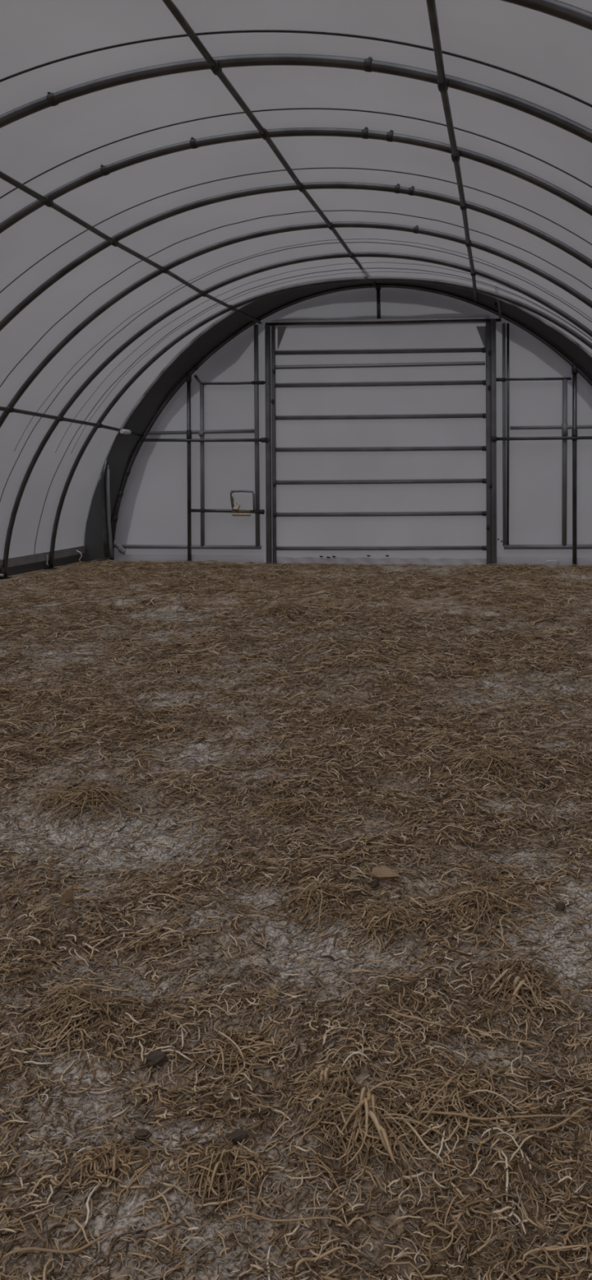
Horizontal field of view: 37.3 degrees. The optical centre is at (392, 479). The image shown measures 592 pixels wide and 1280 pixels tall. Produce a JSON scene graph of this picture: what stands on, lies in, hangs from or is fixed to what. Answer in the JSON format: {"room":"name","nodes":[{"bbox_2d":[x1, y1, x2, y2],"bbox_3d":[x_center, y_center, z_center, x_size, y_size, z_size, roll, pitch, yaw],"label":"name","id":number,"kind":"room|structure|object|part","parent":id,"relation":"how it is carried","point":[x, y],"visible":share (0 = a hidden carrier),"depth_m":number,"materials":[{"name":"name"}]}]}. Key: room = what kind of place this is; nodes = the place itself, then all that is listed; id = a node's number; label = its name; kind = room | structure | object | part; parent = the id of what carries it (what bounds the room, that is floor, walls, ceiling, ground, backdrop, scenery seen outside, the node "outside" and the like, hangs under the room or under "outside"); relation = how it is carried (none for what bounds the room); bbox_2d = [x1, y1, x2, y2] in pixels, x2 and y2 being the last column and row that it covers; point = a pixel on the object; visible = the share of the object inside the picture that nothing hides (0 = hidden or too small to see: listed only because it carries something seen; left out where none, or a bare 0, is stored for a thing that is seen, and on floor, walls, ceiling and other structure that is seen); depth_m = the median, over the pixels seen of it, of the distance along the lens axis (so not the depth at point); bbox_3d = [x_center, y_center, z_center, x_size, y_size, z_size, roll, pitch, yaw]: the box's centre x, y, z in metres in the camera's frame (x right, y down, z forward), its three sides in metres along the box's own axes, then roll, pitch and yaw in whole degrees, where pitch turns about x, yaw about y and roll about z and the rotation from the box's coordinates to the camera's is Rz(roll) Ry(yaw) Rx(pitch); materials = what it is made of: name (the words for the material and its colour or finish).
{"room":"fabric-covered barn","nodes":[
{"label":"fabric-covered barn","id":0,"kind":"room"},
{"bbox_2d":[0,0,591,559],"bbox_3d":[-1.355,-0.979,5.562,10.772,4.475,18.722,0,0,7],"label":"ceiling","id":1,"kind":"structure","parent":0,"point":[543,60],"depth_m":8.48,"materials":[{"name":"fabric"}]},
{"bbox_2d":[0,561,591,1279],"bbox_3d":[-1.371,1.492,5.582,11.100,0.168,18.720,0,0,7],"label":"straw","id":2,"kind":"structure","parent":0,"point":[122,1222],"depth_m":2.89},
{"bbox_2d":[0,545,85,576],"bbox_3d":[-6.662,1.395,6.224,0.146,0.287,18.700,0,0,7],"label":"baseboard","id":3,"kind":"structure","parent":2,"relation":"on","point":[37,562],"depth_m":14.03,"materials":[{"name":"wood"}]},
{"bbox_2d":[0,1226,132,1265],"bbox_3d":[-0.644,1.516,1.716,0.248,0.030,0.009,0,0,-15],"label":"stalk","id":4,"kind":"object","parent":2,"relation":"on","point":[32,1248],"visible":1,"depth_m":1.71,"materials":[{"name":"brown plant"}]},
{"bbox_2d":[59,884,73,906],"bbox_3d":[-1.151,1.473,3.064,0.053,0.085,0.032,0,0,16],"label":"chip","id":5,"kind":"object","parent":2,"relation":"on","point":[66,897],"visible":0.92,"depth_m":3.05,"materials":[{"name":"brown wood"}]},
{"bbox_2d":[66,782,79,794],"bbox_3d":[-1.524,1.478,4.140,0.058,0.060,0.049,0,0,-26],"label":"clod","id":6,"kind":"object","parent":2,"relation":"on","point":[74,784],"visible":0.47,"depth_m":4.12,"materials":[{"name":"brown soil"}]},
{"bbox_2d":[4,975,142,1053],"bbox_3d":[-0.881,1.484,2.455,0.336,0.096,0.326,0,0,7],"label":"clump","id":7,"kind":"object","parent":2,"relation":"on","point":[79,997],"visible":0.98,"depth_m":2.42,"materials":[{"name":"brown plant"}]},
{"bbox_3d":[-0.886,1.479,2.452,0.082,0.053,0.097,-1,1,-42],"label":"crown","id":8,"kind":"part","parent":7,"relation":"part of","materials":[{"name":"brown plant"}]},
{"bbox_2d":[13,779,151,833],"bbox_3d":[-1.455,1.484,4.019,0.597,0.123,0.544,0,0,7],"label":"clump","id":9,"kind":"object","parent":2,"relation":"on","point":[85,796],"visible":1,"depth_m":3.97,"materials":[{"name":"brown plant"}]},
{"bbox_3d":[-1.417,1.473,4.011,0.165,0.067,0.141,0,1,37],"label":"crown","id":10,"kind":"part","parent":9,"relation":"part of","materials":[{"name":"brown plant"}]},
{"bbox_2d":[62,625,124,638],"bbox_3d":[-2.924,1.465,8.403,0.143,0.054,0.676,0,1,39],"label":"stalk","id":11,"kind":"object","parent":2,"relation":"on","point":[103,625],"visible":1,"depth_m":8.44,"materials":[{"name":"brown plant"}]},
{"bbox_2d":[100,459,113,557],"bbox_3d":[-4.998,0.518,15.204,0.227,1.711,0.093,0,0,7],"label":"pole","id":12,"kind":"object","parent":2,"relation":"on","point":[104,514],"visible":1,"depth_m":15.18,"materials":[{"name":"metal"}]},
{"bbox_2d":[65,1128,168,1207],"bbox_3d":[-0.619,1.506,1.927,0.221,0.065,0.207,0,0,7],"label":"clump","id":13,"kind":"object","parent":2,"relation":"on","point":[111,1159],"visible":1,"depth_m":1.90,"materials":[{"name":"brown plant"}]},
{"bbox_3d":[-0.623,1.507,1.921,0.066,0.046,0.046,0,0,7],"label":"crown","id":14,"kind":"part","parent":13,"relation":"part of","materials":[{"name":"brown plant"}]},
{"bbox_2d":[112,537,125,555],"bbox_3d":[-4.795,1.181,15.214,0.252,0.299,0.054,0,0,7],"label":"scrap","id":15,"kind":"object","parent":2,"relation":"on","point":[116,544],"visible":1,"depth_m":15.20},
{"bbox_2d":[133,1128,152,1140],"bbox_3d":[-0.583,1.534,2.033,0.047,0.026,0.022,0,0,-1],"label":"clod","id":16,"kind":"object","parent":2,"relation":"on","point":[142,1131],"visible":0.9,"depth_m":2.02,"materials":[{"name":"brown soil"}]},
{"bbox_2d":[145,1049,168,1067],"bbox_3d":[-0.617,1.515,2.270,0.058,0.036,0.033,0,0,-13],"label":"clod","id":17,"kind":"object","parent":2,"relation":"on","point":[154,1058],"visible":1,"depth_m":2.26,"materials":[{"name":"brown soil"}]},
{"bbox_2d":[186,374,191,563],"bbox_3d":[-3.544,-0.177,15.136,0.088,3.272,0.092,0,0,7],"label":"wall post","id":18,"kind":"object","parent":2,"relation":"on","point":[188,435],"visible":0.92,"depth_m":15.11,"materials":[{"name":"metal"}]},
{"bbox_2d":[140,437,269,442],"bbox_3d":[-3.258,-0.671,15.037,2.304,0.090,0.080,0,0,7],"label":"pipe","id":19,"kind":"object","parent":18,"relation":"attached to","point":[262,439],"visible":1,"depth_m":15.01,"materials":[{"name":"metal"}]},
{"bbox_2d":[165,1126,281,1220],"bbox_3d":[-0.372,1.513,1.911,0.250,0.095,0.257,0,0,-9],"label":"clump","id":20,"kind":"object","parent":2,"relation":"on","point":[222,1158],"visible":1,"depth_m":1.90,"materials":[{"name":"brown plant"}]},
{"bbox_3d":[-0.377,1.510,1.924,0.078,0.056,0.061,0,0,-27],"label":"crown","id":21,"kind":"part","parent":20,"relation":"part of","materials":[{"name":"brown plant"}]},
{"bbox_2d":[216,1031,245,1084],"bbox_3d":[-0.422,1.522,2.299,0.050,0.035,0.180,0,0,-25],"label":"stalk","id":22,"kind":"object","parent":2,"relation":"on","point":[220,1033],"visible":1,"depth_m":2.32,"materials":[{"name":"beige plant"}]},
{"bbox_2d":[225,1130,249,1143],"bbox_3d":[-0.364,1.538,2.030,0.061,0.029,0.023,0,0,-9],"label":"clod","id":23,"kind":"object","parent":2,"relation":"on","point":[237,1135],"visible":0.9,"depth_m":2.02,"materials":[{"name":"brown soil"}]},
{"bbox_2d":[186,1022,293,1097],"bbox_3d":[-0.409,1.536,2.317,0.266,0.062,0.257,0,0,7],"label":"clump","id":24,"kind":"object","parent":2,"relation":"on","point":[237,1061],"visible":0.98,"depth_m":2.31,"materials":[{"name":"brown plant"}]},
{"bbox_3d":[-0.404,1.544,2.315,0.073,0.046,0.064,0,0,-27],"label":"crown","id":25,"kind":"part","parent":24,"relation":"part of","materials":[{"name":"brown plant"}]},
{"bbox_2d":[253,600,308,619],"bbox_3d":[-1.175,1.379,9.163,0.627,0.197,0.540,0,0,7],"label":"clump","id":26,"kind":"object","parent":2,"relation":"on","point":[278,606],"visible":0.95,"depth_m":9.15,"materials":[{"name":"brown plant"}]},
{"bbox_3d":[-1.185,1.372,9.194,0.179,0.085,0.130,0,0,-9],"label":"crown","id":27,"kind":"part","parent":26,"relation":"part of","materials":[{"name":"brown plant"}]},
{"bbox_2d":[221,1212,346,1229],"bbox_3d":[-0.221,1.522,1.783,0.255,0.033,0.028,0,0,-3],"label":"stalk","id":28,"kind":"object","parent":2,"relation":"on","point":[249,1213],"visible":1,"depth_m":1.78,"materials":[{"name":"brown plant"}]},
{"bbox_2d":[243,790,336,828],"bbox_3d":[-0.464,1.494,3.968,0.454,0.088,0.442,0,0,-6],"label":"clump","id":29,"kind":"object","parent":2,"relation":"on","point":[290,811],"visible":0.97,"depth_m":3.92,"materials":[{"name":"brown plant"}]},
{"bbox_3d":[-0.465,1.498,3.960,0.131,0.056,0.103,0,0,33],"label":"crown","id":30,"kind":"part","parent":29,"relation":"part of","materials":[{"name":"brown plant"}]},
{"bbox_2d":[0,559,591,1279],"bbox_3d":[-1.038,1.456,8.190,10.344,0.193,13.183,0,0,7],"label":"ground","id":31,"kind":"structure","parent":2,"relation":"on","point":[540,1226],"depth_m":3.20,"materials":[{"name":"brown soil"}]},
{"bbox_2d":[398,1115,444,1169],"bbox_3d":[0.066,1.512,1.983,0.007,0.034,0.159,-1,1,-39],"label":"stalk","id":32,"kind":"object","parent":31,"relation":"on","point":[406,1122],"visible":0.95,"depth_m":1.98,"materials":[{"name":"beige plant"}]},
{"bbox_2d":[0,53,591,142],"bbox_3d":[-1.196,-0.847,6.588,10.812,4.717,0.140,0,0,7],"label":"rib","id":33,"kind":"object","parent":2,"relation":"on","point":[367,64],"visible":0.98,"depth_m":6.48,"materials":[{"name":"metal"}]},
{"bbox_2d":[0,127,591,233],"bbox_3d":[-1.086,-0.858,7.989,10.766,4.719,0.140,0,0,7],"label":"rib","id":34,"kind":"object","parent":2,"relation":"on","point":[389,136],"visible":0.97,"depth_m":7.92,"materials":[{"name":"metal"}]},
{"bbox_2d":[0,170,261,324],"bbox_3d":[-3.026,-2.678,10.179,0.205,0.153,9.696,0,0,8],"label":"pipe","id":35,"kind":"object","parent":34,"relation":"attached to","point":[44,200],"visible":0.99,"depth_m":9.51,"materials":[{"name":"metal"}]},
{"bbox_2d":[426,0,477,302],"bbox_3d":[0.807,-2.892,9.701,0.099,0.149,9.692,0,0,7],"label":"pipe","id":36,"kind":"object","parent":34,"relation":"attached to","point":[442,87],"visible":1,"depth_m":6.92,"materials":[{"name":"metal"}]},
{"bbox_2d":[0,182,591,331],"bbox_3d":[-0.891,-0.871,9.464,10.758,4.722,0.140,0,0,7],"label":"rib","id":37,"kind":"object","parent":2,"relation":"on","point":[397,188],"visible":0.99,"depth_m":9.46,"materials":[{"name":"metal"}]},
{"bbox_2d":[0,221,591,427],"bbox_3d":[-0.746,-0.881,10.941,10.612,4.718,0.140,0,0,7],"label":"rib","id":38,"kind":"object","parent":2,"relation":"on","point":[76,331],"visible":1,"depth_m":10.99,"materials":[{"name":"metal"}]},
{"bbox_2d":[0,252,591,578],"bbox_3d":[-0.607,-0.880,12.357,10.693,4.695,0.140,0,0,7],"label":"rib","id":39,"kind":"object","parent":2,"relation":"on","point":[344,255],"visible":0.98,"depth_m":12.54,"materials":[{"name":"metal"}]},
{"bbox_2d":[0,564,4,577],"bbox_3d":[-5.837,1.329,12.929,0.100,0.292,0.088,0,0,7],"label":"ratchet","id":40,"kind":"object","parent":39,"relation":"attached to","point":[2,569],"visible":1,"depth_m":12.91,"materials":[{"name":"metal"}]},
{"bbox_2d":[0,406,142,436],"bbox_3d":[-5.027,-0.836,11.193,0.311,0.244,8.202,0,0,7],"label":"pipe","id":41,"kind":"object","parent":39,"relation":"attached to","point":[7,409],"visible":1,"depth_m":13.02,"materials":[{"name":"metal"}]},
{"bbox_2d":[162,0,376,285],"bbox_3d":[-0.917,-3.200,9.912,0.110,0.182,9.693,0,0,8],"label":"pipe","id":42,"kind":"object","parent":39,"relation":"attached to","point":[213,64],"visible":0.98,"depth_m":7.36,"materials":[{"name":"metal"}]},
{"bbox_2d":[44,276,591,568],"bbox_3d":[-0.370,-0.854,13.604,10.752,4.624,0.140,0,0,7],"label":"rib","id":43,"kind":"object","parent":2,"relation":"on","point":[491,293],"visible":0.99,"depth_m":13.78,"materials":[{"name":"metal"}]},
{"bbox_2d":[259,875,378,929],"bbox_3d":[-0.267,1.492,3.092,0.395,0.101,0.341,0,0,21],"label":"clump","id":44,"kind":"object","parent":2,"relation":"on","point":[312,895],"visible":1,"depth_m":3.06,"materials":[{"name":"brown plant"}]},
{"bbox_3d":[-0.281,1.487,3.103,0.099,0.056,0.092,0,0,-29],"label":"crown","id":45,"kind":"part","parent":44,"relation":"part of","materials":[{"name":"brown plant"}]},
{"bbox_2d":[293,1246,347,1275],"bbox_3d":[-0.143,1.526,1.702,0.112,0.027,0.019,0,0,-28],"label":"stalk","id":46,"kind":"object","parent":2,"relation":"on","point":[303,1260],"visible":1,"depth_m":1.70,"materials":[{"name":"brown plant"}]},
{"bbox_2d":[283,1044,362,1111],"bbox_3d":[-0.178,1.518,2.209,0.211,0.085,0.224,0,0,7],"label":"clump","id":47,"kind":"object","parent":2,"relation":"on","point":[322,1074],"visible":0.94,"depth_m":2.18,"materials":[{"name":"brown plant"}]},
{"bbox_2d":[317,613,351,626],"bbox_3d":[-0.597,1.449,9.010,0.043,0.051,0.850,0,0,22],"label":"stalk","id":48,"kind":"object","parent":2,"relation":"on","point":[344,613],"visible":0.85,"depth_m":8.99,"materials":[{"name":"brown plant"}]},
{"bbox_2d":[107,283,591,561],"bbox_3d":[-0.231,-0.978,14.731,9.733,4.851,0.087,0,0,7],"label":"arch","id":49,"kind":"object","parent":2,"relation":"on","point":[193,369],"visible":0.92,"depth_m":14.93,"materials":[{"name":"metal"}]},
{"bbox_2d":[375,282,381,318],"bbox_3d":[-0.240,-3.004,14.707,0.088,0.635,0.092,0,0,7],"label":"strut","id":50,"kind":"object","parent":49,"relation":"attached to","point":[378,288],"visible":0.99,"depth_m":14.68,"materials":[{"name":"metal"}]},
{"bbox_2d":[320,704,383,733],"bbox_3d":[-0.242,1.454,5.336,0.452,0.109,0.412,0,0,7],"label":"clump","id":51,"kind":"object","parent":2,"relation":"on","point":[351,710],"visible":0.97,"depth_m":5.31,"materials":[{"name":"brown plant"}]},
{"bbox_3d":[-0.261,1.447,5.349,0.131,0.064,0.091,0,0,-4],"label":"crown","id":52,"kind":"part","parent":51,"relation":"part of","materials":[{"name":"brown plant"}]},
{"bbox_2d":[284,1059,456,1195],"bbox_3d":[-0.044,1.498,2.056,0.410,0.118,0.378,0,0,7],"label":"clump","id":53,"kind":"object","parent":2,"relation":"on","point":[361,1116],"visible":0.99,"depth_m":2.01,"materials":[{"name":"brown plant"}]},
{"bbox_3d":[-0.075,1.503,2.044,0.105,0.060,0.082,0,0,-15],"label":"crown","id":54,"kind":"part","parent":53,"relation":"part of","materials":[{"name":"brown plant"}]},
{"bbox_2d":[417,1110,590,1123],"bbox_3d":[0.257,1.499,2.035,0.406,0.032,0.018,0,0,5],"label":"stalk","id":55,"kind":"object","parent":53,"relation":"on","point":[422,1111],"visible":1,"depth_m":2.03,"materials":[{"name":"brown plant"}]},
{"bbox_2d":[370,878,379,888],"bbox_3d":[-0.067,1.503,3.223,0.034,0.042,0.024,0,0,-26],"label":"clod","id":56,"kind":"object","parent":2,"relation":"on","point":[375,882],"visible":1,"depth_m":3.21,"materials":[{"name":"brown soil"}]},
{"bbox_2d":[368,866,399,881],"bbox_3d":[-0.028,1.482,3.254,0.117,0.044,0.056,0,0,32],"label":"chip","id":57,"kind":"object","parent":2,"relation":"on","point":[380,873],"visible":0.98,"depth_m":3.24,"materials":[{"name":"brown wood"}]},
{"bbox_2d":[337,901,435,959],"bbox_3d":[-0.009,1.480,2.915,0.324,0.104,0.337,0,0,7],"label":"clump","id":58,"kind":"object","parent":2,"relation":"on","point":[390,914],"visible":0.96,"depth_m":2.88,"materials":[{"name":"brown plant"}]},
{"bbox_3d":[-0.012,1.485,2.920,0.096,0.056,0.072,0,0,-16],"label":"crown","id":59,"kind":"part","parent":58,"relation":"part of","materials":[{"name":"brown plant"}]},
{"bbox_2d":[387,1009,479,1047],"bbox_3d":[0.115,1.491,2.375,0.263,0.042,0.044,0,0,20],"label":"stalk","id":60,"kind":"object","parent":2,"relation":"on","point":[393,1011],"visible":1,"depth_m":2.37,"materials":[{"name":"brown plant"}]},
{"bbox_2d":[423,595,475,602],"bbox_3d":[0.700,1.441,10.449,0.889,0.032,0.050,-1,1,-38],"label":"stalk","id":61,"kind":"object","parent":2,"relation":"on","point":[470,595],"visible":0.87,"depth_m":10.38,"materials":[{"name":"brown plant"}]},
{"bbox_2d":[389,1049,529,1144],"bbox_3d":[0.160,1.496,2.134,0.349,0.066,0.298,0,0,7],"label":"clump","id":62,"kind":"object","parent":2,"relation":"on","point":[446,1094],"visible":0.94,"depth_m":2.10,"materials":[{"name":"brown plant"}]},
{"bbox_3d":[0.148,1.504,2.120,0.093,0.049,0.082,-1,0,-34],"label":"crown","id":63,"kind":"part","parent":62,"relation":"part of","materials":[{"name":"brown plant"}]},
{"bbox_2d":[413,880,542,946],"bbox_3d":[0.301,1.467,3.015,0.449,0.108,0.439,0,0,7],"label":"clump","id":64,"kind":"object","parent":2,"relation":"on","point":[480,895],"visible":0.98,"depth_m":2.97,"materials":[{"name":"brown plant"}]},
{"bbox_3d":[0.313,1.464,3.022,0.128,0.060,0.105,0,0,7],"label":"crown","id":65,"kind":"part","parent":64,"relation":"part of","materials":[{"name":"brown plant"}]},
{"bbox_2d":[437,745,534,786],"bbox_3d":[0.482,1.446,4.429,0.502,0.120,0.466,0,0,7],"label":"clump","id":66,"kind":"object","parent":2,"relation":"on","point":[492,763],"visible":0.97,"depth_m":4.39,"materials":[{"name":"brown plant"}]},
{"bbox_3d":[0.470,1.437,4.431,0.142,0.064,0.118,0,0,-24],"label":"crown","id":67,"kind":"part","parent":66,"relation":"part of","materials":[{"name":"brown plant"}]},
{"bbox_2d":[509,996,516,1004],"bbox_3d":[0.350,1.497,2.503,0.020,0.015,0.052,0,1,37],"label":"chip","id":68,"kind":"object","parent":2,"relation":"on","point":[512,1001],"visible":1,"depth_m":2.49,"materials":[{"name":"brown wood"}]},
{"bbox_2d":[462,948,578,1022],"bbox_3d":[0.377,1.478,2.580,0.338,0.091,0.332,0,0,7],"label":"clump","id":69,"kind":"object","parent":2,"relation":"on","point":[513,982],"visible":1,"depth_m":2.55,"materials":[{"name":"brown plant"}]},
{"bbox_3d":[0.373,1.492,2.561,0.092,0.064,0.079,0,1,41],"label":"crown","id":70,"kind":"part","parent":69,"relation":"part of","materials":[{"name":"beige plant"}]},
{"bbox_2d":[540,777,550,789],"bbox_3d":[0.745,1.495,4.258,0.042,0.053,0.044,-1,0,-35],"label":"clod","id":71,"kind":"object","parent":2,"relation":"on","point":[546,780],"visible":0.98,"depth_m":4.24,"materials":[{"name":"brown soil"}]},
{"bbox_2d":[500,0,591,30],"bbox_3d":[-1.407,-0.757,5.108,10.806,4.557,0.140,0,0,7],"label":"rib","id":72,"kind":"object","parent":2,"relation":"on","point":[556,8],"visible":1,"depth_m":4.78,"materials":[{"name":"metal"}]},
{"bbox_2d":[509,1106,591,1142],"bbox_3d":[0.368,1.489,2.004,0.230,0.023,0.006,0,0,-25],"label":"stalk","id":73,"kind":"object","parent":2,"relation":"on","point":[585,1107],"visible":1,"depth_m":2.01,"materials":[{"name":"brown plant"}]},
{"bbox_2d":[544,560,559,564],"bbox_3d":[2.622,1.377,14.304,0.246,0.078,0.037,0,0,0],"label":"metal bracket","id":74,"kind":"object","parent":2,"relation":"on","point":[548,560],"visible":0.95,"depth_m":14.29,"materials":[{"name":"grey metal"}]},
{"bbox_2d":[520,1244,591,1265],"bbox_3d":[0.319,1.510,1.700,0.140,0.028,0.030,0,0,-4],"label":"stalk","id":75,"kind":"object","parent":2,"relation":"on","point":[532,1251],"visible":1,"depth_m":1.70,"materials":[{"name":"brown plant"}]},
{"bbox_2d":[555,901,565,912],"bbox_3d":[0.589,1.504,3.048,0.035,0.040,0.029,0,0,21],"label":"clod","id":76,"kind":"object","parent":2,"relation":"on","point":[560,906],"visible":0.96,"depth_m":3.04,"materials":[{"name":"brown soil"}]},
{"bbox_2d":[571,364,577,565],"bbox_3d":[3.014,-0.227,14.326,0.096,3.324,0.100,0,0,7],"label":"wall post","id":77,"kind":"object","parent":2,"relation":"on","point":[574,367],"visible":0.91,"depth_m":14.30,"materials":[{"name":"metal"}]},
{"bbox_2d":[491,435,591,441],"bbox_3d":[2.800,-0.672,14.289,2.328,0.085,0.080,0,0,7],"label":"pipe","id":78,"kind":"object","parent":77,"relation":"attached to","point":[576,437],"visible":1,"depth_m":14.31,"materials":[{"name":"metal"}]},
{"bbox_2d":[114,287,591,565],"bbox_3d":[-0.221,-0.948,14.792,9.658,4.789,0.088,0,0,7],"label":"wall","id":79,"kind":"structure","parent":0,"point":[153,509],"depth_m":15.05,"materials":[{"name":"fabric"}]},
{"bbox_2d":[115,324,265,549],"bbox_3d":[-3.506,-0.721,15.097,2.789,3.883,0.181,0,0,7],"label":"wall frame","id":80,"kind":"structure","parent":79,"relation":"in","point":[255,497],"depth_m":15.01,"materials":[{"name":"metal"}]},
{"bbox_3d":[-3.575,1.185,15.171,2.620,0.071,0.065,0,0,7],"label":"rail","id":81,"kind":"part","parent":80,"relation":"part of","materials":[{"name":"grey metal"}]},
{"bbox_3d":[-3.353,-0.821,15.128,1.931,0.080,0.061,0,0,7],"label":"rail","id":82,"kind":"part","parent":80,"relation":"part of","materials":[{"name":"grey metal"}]},
{"bbox_3d":[-2.876,0.555,15.029,1.304,0.079,0.053,0,0,7],"label":"latch rail","id":83,"kind":"part","parent":80,"relation":"part of","materials":[{"name":"grey metal"}]},
{"bbox_3d":[-2.790,-1.728,15.031,1.345,0.188,0.046,0,0,7],"label":"rail","id":84,"kind":"part","parent":80,"relation":"part of","materials":[{"name":"grey metal"}]},
{"bbox_3d":[-2.754,0.364,14.957,0.095,0.348,0.052,0,0,7],"label":"lever","id":85,"kind":"part","parent":80,"relation":"part of","materials":[{"name":"gold metal"}]},
{"bbox_3d":[-2.607,0.606,14.951,0.340,0.032,0.035,0,0,7],"label":"striker plate","id":86,"kind":"part","parent":80,"relation":"part of","materials":[{"name":"gold metal"}]},
{"bbox_3d":[-2.562,0.360,14.944,0.398,0.347,0.036,0,0,7],"label":"bent rod","id":87,"kind":"part","parent":80,"relation":"part of","materials":[{"name":"grey metal"}]},
{"bbox_2d":[82,281,591,561],"bbox_3d":[-0.292,-0.931,14.242,10.729,4.785,1.149,0,0,7],"label":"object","id":88,"kind":"structure","parent":79,"relation":"attached to","point":[122,445],"depth_m":14.97,"materials":[{"name":"fabric"}]},
{"bbox_2d":[264,314,501,564],"bbox_3d":[-0.180,-0.675,14.710,4.028,4.244,0.205,0,0,7],"label":"door","id":89,"kind":"structure","parent":79,"relation":"in","point":[384,451],"depth_m":14.77,"materials":[{"name":"fabric"}]},
{"bbox_2d":[493,298,502,318],"bbox_3d":[1.692,-2.880,14.027,0.098,0.426,0.824,0,0,11],"label":"strap","id":90,"kind":"object","parent":79,"relation":"attached to","point":[497,304],"visible":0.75,"depth_m":14.12,"materials":[{"name":"metal"}]},
{"bbox_2d":[496,323,591,549],"bbox_3d":[2.872,-0.717,14.360,2.285,3.772,0.104,0,0,7],"label":"frame","id":91,"kind":"structure","parent":79,"relation":"in","point":[564,427],"depth_m":14.40,"materials":[{"name":"metal"}]},
{"bbox_3d":[2.341,-1.660,14.399,1.229,0.049,0.042,0,0,7],"label":"rail","id":92,"kind":"part","parent":91,"relation":"part of","materials":[{"name":"grey metal"}]},
{"bbox_3d":[2.938,1.117,14.366,2.169,0.104,0.076,0,0,7],"label":"rail","id":93,"kind":"part","parent":91,"relation":"part of","materials":[{"name":"grey metal"}]},
{"bbox_3d":[2.940,-0.862,14.341,1.973,0.067,0.057,0,0,7],"label":"rail","id":94,"kind":"part","parent":91,"relation":"part of","materials":[{"name":"grey metal"}]}
]}

